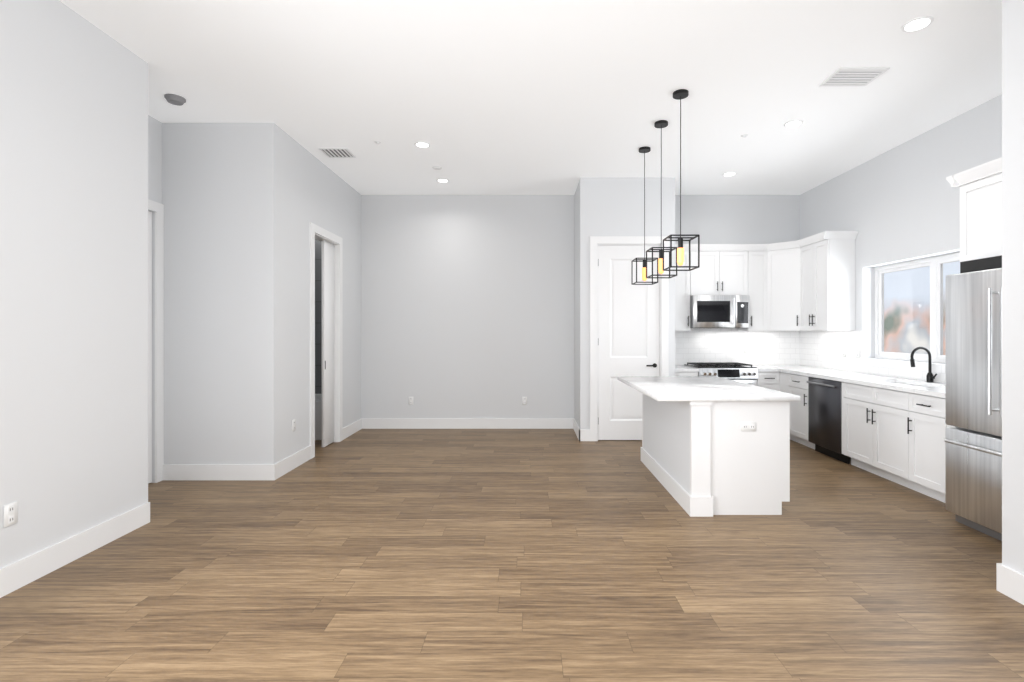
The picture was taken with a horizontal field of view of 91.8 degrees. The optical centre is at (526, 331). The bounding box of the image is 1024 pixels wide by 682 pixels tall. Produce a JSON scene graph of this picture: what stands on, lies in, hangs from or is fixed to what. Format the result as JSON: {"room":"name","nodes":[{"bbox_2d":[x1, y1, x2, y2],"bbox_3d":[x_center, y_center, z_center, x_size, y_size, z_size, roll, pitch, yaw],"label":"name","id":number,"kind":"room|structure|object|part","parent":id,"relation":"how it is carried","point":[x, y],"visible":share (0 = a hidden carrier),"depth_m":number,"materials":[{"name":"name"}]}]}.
{"room":"kitchen","nodes":[
{"label":"kitchen","id":0,"kind":"room"},
{"bbox_2d":[0,0,147,568],"bbox_3d":[-3.125,-0.280,0.495,0.770,3.320,6.190,0,0,0],"label":"wall","id":1,"kind":"structure","parent":0,"point":[73,273],"depth_m":2.97,"materials":[{"name":"white paint"}]},
{"bbox_2d":[4,501,17,527],"bbox_3d":[-2.735,0.970,2.630,0.007,0.115,0.070,0,0,0],"label":"outlet","id":2,"kind":"object","parent":1,"relation":"attached to","point":[11,514],"visible":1,"depth_m":2.63,"materials":[{"name":"white plastic"}]},
{"bbox_2d":[0,502,149,597],"bbox_3d":[-2.732,1.308,0.595,0.015,0.145,5.990,0,0,0],"label":"baseboard","id":3,"kind":"structure","parent":1,"relation":"attached to","point":[16,575],"depth_m":2.95,"materials":[{"name":"white wood"}]},
{"bbox_2d":[148,115,161,482],"bbox_3d":[-3.450,-0.280,4.105,0.120,3.320,1.030,0,0,0],"label":"wall","id":4,"kind":"structure","parent":0,"point":[154,159],"depth_m":4.52,"materials":[{"name":"white paint"}]},
{"bbox_2d":[148,211,151,483],"bbox_3d":[-3.430,0.143,4.140,0.040,2.457,0.750,0,0,0],"label":"door","id":5,"kind":"structure","parent":4,"relation":"in","point":[149,347],"depth_m":4.48,"materials":[{"name":"white wood"}]},
{"bbox_2d":[148,199,163,482],"bbox_3d":[-3.381,0.101,4.140,0.018,2.558,0.936,0,0,0],"label":"door frame","id":6,"kind":"structure","parent":4,"relation":"attached to","point":[157,208],"depth_m":4.55,"materials":[{"name":"white wood"}]},
{"bbox_2d":[162,123,279,463],"bbox_3d":[-2.930,-0.280,4.670,1.160,3.320,0.120,0,0,0],"label":"wall","id":7,"kind":"structure","parent":0,"point":[221,192],"depth_m":4.61,"materials":[{"name":"white paint"}]},
{"bbox_2d":[163,462,279,479],"bbox_3d":[-2.862,1.308,4.603,1.055,0.145,0.015,0,0,0],"label":"baseboard","id":8,"kind":"structure","parent":7,"relation":"attached to","point":[170,471],"depth_m":4.60,"materials":[{"name":"white wood"}]},
{"bbox_2d":[315,239,320,393],"bbox_3d":[-3.410,-0.280,7.044,1.880,3.320,0.012,0,0,0],"label":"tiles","id":9,"kind":"structure","parent":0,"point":[317,317],"depth_m":7.04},
{"bbox_2d":[280,128,360,460],"bbox_3d":[-2.410,-0.280,5.890,0.120,3.320,2.320,0,0,0],"label":"wall","id":10,"kind":"structure","parent":0,"point":[315,190],"depth_m":5.25,"materials":[{"name":"white paint"}]},
{"bbox_2d":[292,419,295,431],"bbox_3d":[-2.345,0.945,5.000,0.007,0.115,0.070,0,0,0],"label":"outlet","id":11,"kind":"object","parent":10,"relation":"attached to","point":[294,425],"visible":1,"depth_m":4.99,"materials":[{"name":"white plastic"}]},
{"bbox_2d":[279,445,310,476],"bbox_3d":[-2.342,1.308,4.995,0.015,0.145,0.750,0,0,0],"label":"baseboard","id":12,"kind":"structure","parent":10,"relation":"attached to","point":[302,456],"depth_m":5.00,"materials":[{"name":"white wood"}]},
{"bbox_2d":[310,222,342,458],"bbox_3d":[-2.401,0.100,5.825,0.138,2.560,0.910,0,0,0],"label":"door frame","id":13,"kind":"structure","parent":10,"relation":"attached to","point":[318,233],"depth_m":6.18,"materials":[{"name":"white wood"}]},
{"bbox_2d":[321,241,333,446],"bbox_3d":[-2.412,0.148,6.023,0.037,2.447,0.306,0,0,0],"label":"pocket door","id":14,"kind":"structure","parent":10,"relation":"in","point":[327,343],"depth_m":5.96,"materials":[{"name":"white wood"}]},
{"bbox_2d":[343,418,363,439],"bbox_3d":[-2.342,1.308,6.650,0.015,0.145,0.740,0,0,0],"label":"baseboard","id":15,"kind":"structure","parent":10,"relation":"attached to","point":[357,425],"depth_m":6.69,"materials":[{"name":"white wood"}]},
{"bbox_2d":[0,429,1023,681],"bbox_3d":[-0.450,1.430,2.300,9.500,0.100,10.200,0,0,0],"label":"floor","id":16,"kind":"structure","parent":0,"point":[464,555],"depth_m":2.73,"materials":[{"name":"brown wood"}]},
{"bbox_2d":[315,394,320,439],"bbox_3d":[-3.400,1.130,6.657,1.800,0.500,0.754,0,0,0],"label":"bathtub","id":17,"kind":"object","parent":16,"relation":"on","point":[317,416],"depth_m":6.28,"materials":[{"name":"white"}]},
{"bbox_2d":[675,373,694,375],"bbox_3d":[2.046,0.951,6.728,0.345,0.860,0.639,0,0,0],"label":"base cabinet","id":18,"kind":"object","parent":16,"relation":"on","point":[676,374],"depth_m":6.41,"materials":[{"name":"white wood"}]},
{"bbox_2d":[641,396,799,516],"bbox_3d":[1.616,0.950,4.500,0.796,0.860,1.609,0,0,0],"label":"kitchen island","id":19,"kind":"object","parent":16,"relation":"on","point":[712,446],"depth_m":3.73,"materials":[{"name":"white painted wood"},{"name":"white quartz"}]},
{"bbox_3d":[1.304,1.308,4.500,0.172,0.145,1.610,0,0,0],"label":"baseboard trim","id":20,"kind":"part","parent":19,"relation":"part of","materials":[{"name":"white wood"}]},
{"bbox_2d":[617,376,799,399],"bbox_3d":[1.500,0.499,4.492,1.060,0.038,1.634,0,0,0],"label":"island countertop","id":21,"kind":"structure","parent":19,"relation":"on","point":[655,387],"depth_m":4.10,"materials":[{"name":"white stone"}]},
{"bbox_2d":[687,365,762,386],"bbox_3d":[2.600,0.928,6.686,0.876,0.905,0.628,0,0,0],"label":"stove","id":22,"kind":"object","parent":16,"relation":"on","point":[749,374],"depth_m":6.39,"materials":[{"name":"white metal"}]},
{"bbox_2d":[675,365,774,372],"bbox_3d":[2.559,0.490,6.716,1.372,0.056,0.662,0,0,0],"label":"countertop","id":23,"kind":"structure","parent":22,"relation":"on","point":[678,368],"depth_m":6.40,"materials":[{"name":"white stone"}]},
{"bbox_2d":[763,373,774,389],"bbox_3d":[3.136,0.951,6.728,0.308,0.860,0.639,0,0,0],"label":"base cabinet","id":24,"kind":"object","parent":16,"relation":"on","point":[768,378],"depth_m":6.41,"materials":[{"name":"white wood"}]},
{"bbox_2d":[775,369,790,439],"bbox_3d":[3.544,0.951,6.286,0.666,0.860,0.285,0,0,0],"label":"base cabinet","id":25,"kind":"object","parent":16,"relation":"on","point":[782,380],"depth_m":6.31,"materials":[{"name":"white wood"}]},
{"bbox_2d":[791,373,802,443],"bbox_3d":[3.570,0.951,5.976,0.615,0.860,0.450,0,0,0],"label":"base cabinet","id":26,"kind":"object","parent":16,"relation":"on","point":[796,381],"depth_m":6.02,"materials":[{"name":"white wood"}]},
{"bbox_2d":[803,377,838,459],"bbox_3d":[3.570,0.951,5.436,0.615,0.860,0.745,0,0,0],"label":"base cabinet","id":27,"kind":"object","parent":16,"relation":"on","point":[820,397],"depth_m":5.49,"materials":[{"name":"black metal"}]},
{"bbox_2d":[839,381,898,483],"bbox_3d":[3.570,0.951,4.668,0.615,0.860,0.959,0,0,0],"label":"base cabinet","id":28,"kind":"object","parent":16,"relation":"on","point":[890,428],"depth_m":4.73,"materials":[{"name":"white wood"}]},
{"bbox_2d":[767,365,945,396],"bbox_3d":[3.561,0.499,5.344,0.632,0.038,3.407,0,0,0],"label":"countertop","id":29,"kind":"structure","parent":28,"relation":"on","point":[928,388],"depth_m":5.04,"materials":[{"name":"white stone"}]},
{"bbox_2d":[895,381,914,384],"bbox_3d":[3.580,0.616,4.680,0.368,0.218,0.727,0,0,0],"label":"sink","id":30,"kind":"object","parent":29,"relation":"in","point":[896,382],"depth_m":4.88,"materials":[{"name":"white ceramic"}]},
{"bbox_2d":[910,347,936,380],"bbox_3d":[3.726,0.311,4.653,0.211,0.336,0.108,0,0,0],"label":"faucet","id":31,"kind":"object","parent":29,"relation":"on","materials":[{"name":"black metal"}]},
{"bbox_2d":[899,393,934,498],"bbox_3d":[3.570,0.951,4.080,0.615,0.860,0.442,0,0,0],"label":"base cabinet","id":32,"kind":"object","parent":16,"relation":"on","point":[916,411],"depth_m":4.17,"materials":[{"name":"white wood"}]},
{"bbox_2d":[935,397,954,502],"bbox_3d":[3.570,0.951,3.778,0.615,0.860,0.276,0,0,0],"label":"base cabinet","id":33,"kind":"object","parent":16,"relation":"on","point":[940,402],"depth_m":3.93,"materials":[{"name":"white wood"}]},
{"bbox_2d":[944,255,1001,540],"bbox_3d":[3.429,0.438,3.170,0.881,1.885,0.900,0,0,0],"label":"fridge","id":34,"kind":"object","parent":16,"relation":"on","point":[973,440],"visible":0.62,"depth_m":3.38,"materials":[{"name":"silver metal"}]},
{"bbox_2d":[59,0,1001,194],"bbox_3d":[-0.450,-2.000,2.300,9.500,0.120,10.200,0,0,0],"label":"ceiling","id":35,"kind":"structure","parent":0,"point":[521,97],"depth_m":3.85,"materials":[{"name":"white paint"}]},
{"bbox_2d":[164,94,185,105],"bbox_3d":[-2.920,-1.920,4.120,0.150,0.040,0.150,0,0,0],"label":"smoke detector","id":36,"kind":"object","parent":35,"relation":"attached to","point":[175,99],"visible":1,"depth_m":4.09,"materials":[{"name":"grey plastic"}]},
{"bbox_2d":[318,148,355,157],"bbox_3d":[-2.050,-1.935,5.380,0.300,0.010,0.280,0,0,0],"label":"ceiling vent","id":37,"kind":"object","parent":35,"relation":"in","point":[337,152],"visible":1,"depth_m":5.37,"materials":[{"name":"white metal"}]},
{"bbox_2d":[414,142,429,147],"bbox_3d":[-1.083,-1.936,5.150,0.164,0.007,0.164,0,0,0],"label":"recessed light","id":38,"kind":"object","parent":35,"relation":"in","point":[422,144],"visible":1,"depth_m":5.13,"materials":[{"name":"white plastic"}]},
{"bbox_2d":[432,166,441,169],"bbox_3d":[-1.060,-1.930,5.870,0.120,0.020,0.120,0,0,0],"label":"sprinkler","id":39,"kind":"object","parent":35,"relation":"attached to","point":[437,167],"visible":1,"depth_m":5.85,"materials":[{"name":"white"}]},
{"bbox_2d":[436,178,448,182],"bbox_3d":[-1.077,-1.936,6.370,0.164,0.007,0.164,0,0,0],"label":"recessed light","id":40,"kind":"object","parent":35,"relation":"in","point":[442,180],"visible":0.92,"depth_m":6.35,"materials":[{"name":"white plastic"}]},
{"bbox_2d":[631,146,657,284],"bbox_3d":[1.250,-1.222,5.260,0.230,1.434,0.230,0,0,0],"label":"pendant light","id":41,"kind":"object","parent":35,"relation":"hanging from","point":[645,149],"visible":0.92,"depth_m":5.25,"materials":[{"name":"black metal"}]},
{"bbox_2d":[646,120,676,277],"bbox_3d":[1.250,-1.222,4.610,0.230,1.434,0.230,0,0,0],"label":"pendant light","id":42,"kind":"object","parent":35,"relation":"hanging from","point":[661,124],"visible":0.94,"depth_m":4.61,"materials":[{"name":"black metal"}]},
{"bbox_2d":[663,89,699,270],"bbox_3d":[1.250,-1.222,4.030,0.230,1.434,0.230,0,0,0],"label":"pendant light","id":43,"kind":"object","parent":35,"relation":"hanging from","point":[679,94],"visible":1,"depth_m":4.01,"materials":[{"name":"black metal"}]},
{"bbox_2d":[723,172,736,175],"bbox_3d":[2.500,-1.936,6.110,0.164,0.007,0.164,0,0,0],"label":"recessed light","id":44,"kind":"object","parent":35,"relation":"in","point":[730,174],"visible":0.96,"depth_m":6.11,"materials":[{"name":"white plastic"}]},
{"bbox_2d":[784,120,802,127],"bbox_3d":[2.490,-1.936,4.630,0.164,0.007,0.164,0,0,0],"label":"recessed light","id":45,"kind":"object","parent":35,"relation":"in","point":[793,123],"visible":1,"depth_m":4.61,"materials":[{"name":"white plastic"}]},
{"bbox_2d":[818,67,890,86],"bbox_3d":[2.485,-1.935,3.775,0.370,0.010,0.270,0,0,0],"label":"ceiling vent","id":46,"kind":"object","parent":35,"relation":"in","point":[852,77],"visible":1,"depth_m":3.76,"materials":[{"name":"white metal"}]},
{"bbox_2d":[901,16,933,32],"bbox_3d":[2.465,-1.936,3.130,0.164,0.007,0.164,0,0,0],"label":"recessed light","id":47,"kind":"object","parent":35,"relation":"in","point":[917,24],"visible":1,"depth_m":3.12,"materials":[{"name":"white plastic"}]},
{"bbox_2d":[361,195,799,417],"bbox_3d":[-0.450,-0.280,7.125,9.500,3.320,0.150,0,0,0],"label":"wall","id":48,"kind":"structure","parent":0,"point":[467,306],"depth_m":7.05,"materials":[{"name":"white paint"}]},
{"bbox_2d":[408,397,412,404],"bbox_3d":[-1.645,0.985,7.045,0.070,0.115,0.007,0,0,0],"label":"electrical outlet","id":49,"kind":"object","parent":48,"relation":"attached to","point":[410,400],"visible":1,"depth_m":7.04,"materials":[{"name":"white plastic"}]},
{"bbox_2d":[364,418,571,428],"bbox_3d":[-0.837,1.308,7.043,3.025,0.145,0.015,0,0,0],"label":"baseboard","id":50,"kind":"structure","parent":48,"relation":"attached to","point":[369,423],"depth_m":7.04,"materials":[{"name":"white wood"}]},
{"bbox_2d":[522,397,526,404],"bbox_3d":[-0.030,0.985,7.045,0.070,0.115,0.007,0,0,0],"label":"electrical outlet","id":51,"kind":"object","parent":48,"relation":"attached to","point":[524,400],"visible":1,"depth_m":7.04,"materials":[{"name":"white plastic"}]},
{"bbox_2d":[675,245,690,330],"bbox_3d":[2.075,-0.593,6.883,0.404,1.166,0.328,0,0,0],"label":"upper cabinet","id":52,"kind":"object","parent":48,"relation":"attached to","point":[683,278],"depth_m":6.73,"materials":[{"name":"white wood"}]},
{"bbox_2d":[691,289,738,328],"bbox_3d":[2.506,-0.297,6.832,0.566,0.494,0.430,0,0,0],"label":"microwave","id":53,"kind":"object","parent":48,"relation":"attached to","point":[710,308],"depth_m":6.62,"materials":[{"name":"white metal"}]},
{"bbox_2d":[691,245,742,288],"bbox_3d":[2.609,-0.831,6.883,0.778,0.690,0.328,0,0,0],"label":"upper cabinet","id":54,"kind":"object","parent":48,"relation":"attached to","point":[721,266],"depth_m":6.73,"materials":[{"name":"white wood"}]},
{"bbox_2d":[675,328,798,364],"bbox_3d":[2.860,0.214,7.049,1.980,0.528,0.002,0,0,0],"label":"tile backsplash","id":55,"kind":"structure","parent":48,"relation":"attached to","point":[696,344],"depth_m":7.05,"materials":[{"name":"white tile"}]},
{"bbox_2d":[739,289,750,328],"bbox_3d":[2.883,-0.297,6.832,0.188,0.494,0.430,0,0,0],"label":"control panel","id":56,"kind":"object","parent":48,"relation":"attached to","point":[744,294],"depth_m":6.62,"materials":[{"name":"white metal"}]},
{"bbox_2d":[738,244,762,330],"bbox_3d":[3.126,-0.593,6.866,0.369,1.166,0.363,0,0,0],"label":"upper cabinet","id":57,"kind":"object","parent":48,"relation":"attached to","point":[752,253],"depth_m":6.73,"materials":[{"name":"white wood"}]},
{"bbox_2d":[763,240,798,330],"bbox_3d":[3.545,-0.593,6.715,0.664,1.166,0.664,0,0,0],"label":"upper cabinet","id":58,"kind":"object","parent":48,"relation":"attached to","point":[780,260],"depth_m":6.60,"materials":[{"name":"white wood"}]},
{"bbox_2d":[574,177,674,428],"bbox_3d":[1.272,-0.280,6.650,1.195,3.320,0.800,0,0,0],"label":"wall","id":59,"kind":"structure","parent":0,"point":[608,206],"depth_m":6.25,"materials":[{"name":"white paint"}]},
{"bbox_2d":[572,418,583,440],"bbox_3d":[0.675,1.308,6.627,0.030,0.145,0.785,0,0,0],"label":"baseboard","id":60,"kind":"structure","parent":59,"relation":"attached to","point":[579,432],"depth_m":6.41,"materials":[{"name":"white wood"}]},
{"bbox_2d":[598,245,659,439],"bbox_3d":[1.287,0.141,6.263,0.784,2.462,0.094,0,0,0],"label":"pantry door","id":61,"kind":"structure","parent":59,"relation":"in","point":[628,328],"depth_m":6.27,"materials":[{"name":"white wood"}]},
{"bbox_2d":[590,236,668,440],"bbox_3d":[1.290,0.092,6.301,0.987,2.575,0.138,0,0,0],"label":"door frame","id":62,"kind":"structure","parent":59,"relation":"attached to","point":[595,241],"depth_m":6.23,"materials":[{"name":"white wood"}]},
{"bbox_2d":[800,94,1001,382],"bbox_3d":[4.000,-0.280,4.915,0.240,3.320,4.570,0,0,0],"label":"wall","id":63,"kind":"structure","parent":0,"point":[899,204],"depth_m":5.12,"materials":[{"name":"white paint"}]},
{"bbox_2d":[799,235,814,330],"bbox_3d":[3.696,-0.593,6.285,0.362,1.166,0.391,0,0,0],"label":"upper cabinet","id":64,"kind":"object","parent":63,"relation":"attached to","point":[806,245],"depth_m":6.29,"materials":[{"name":"white wood"}]},
{"bbox_2d":[815,231,858,330],"bbox_3d":[3.713,-0.593,6.026,0.327,1.166,0.353,0,0,0],"label":"upper cabinet","id":65,"kind":"object","parent":63,"relation":"attached to","point":[834,250],"depth_m":5.85,"materials":[{"name":"white wood"}]},
{"bbox_2d":[799,331,945,382],"bbox_3d":[3.879,0.234,5.345,0.003,0.488,3.410,0,0,0],"label":"tile backsplash","id":66,"kind":"structure","parent":63,"relation":"attached to","point":[821,349],"depth_m":5.98,"materials":[{"name":"white tile"}]},
{"bbox_2d":[875,252,959,362],"bbox_3d":[4.050,-0.215,4.900,0.060,1.046,1.656,0,0,0],"label":"window","id":67,"kind":"structure","parent":63,"relation":"in","point":[935,264],"depth_m":5.05,"materials":[{"name":"white"}]},
{"bbox_2d":[955,157,1001,261],"bbox_3d":[3.566,-0.843,3.225,0.622,0.666,1.010,0,0,0],"label":"upper cabinet","id":68,"kind":"object","parent":63,"relation":"attached to","point":[981,186],"depth_m":3.55,"materials":[{"name":"white wood"}]},
{"bbox_2d":[1002,0,1023,574],"bbox_3d":[3.410,-0.280,0.015,1.780,3.320,5.230,0,0,0],"label":"wall","id":69,"kind":"structure","parent":0,"point":[1013,284],"depth_m":2.57,"materials":[{"name":"white paint"}]},
{"bbox_2d":[996,563,1023,604],"bbox_3d":[2.513,1.308,0.123,0.015,0.145,5.045,0,0,0],"label":"baseboard","id":70,"kind":"structure","parent":69,"relation":"attached to","point":[1009,582],"depth_m":2.57,"materials":[{"name":"white"}]},
{"label":"outside","id":71,"kind":"structure","parent":0,"visible":0},
{"bbox_2d":[884,261,959,354],"bbox_3d":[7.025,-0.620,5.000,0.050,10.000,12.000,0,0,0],"label":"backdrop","id":72,"kind":"structure","parent":71,"point":[918,320],"depth_m":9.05,"materials":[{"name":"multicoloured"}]}
]}

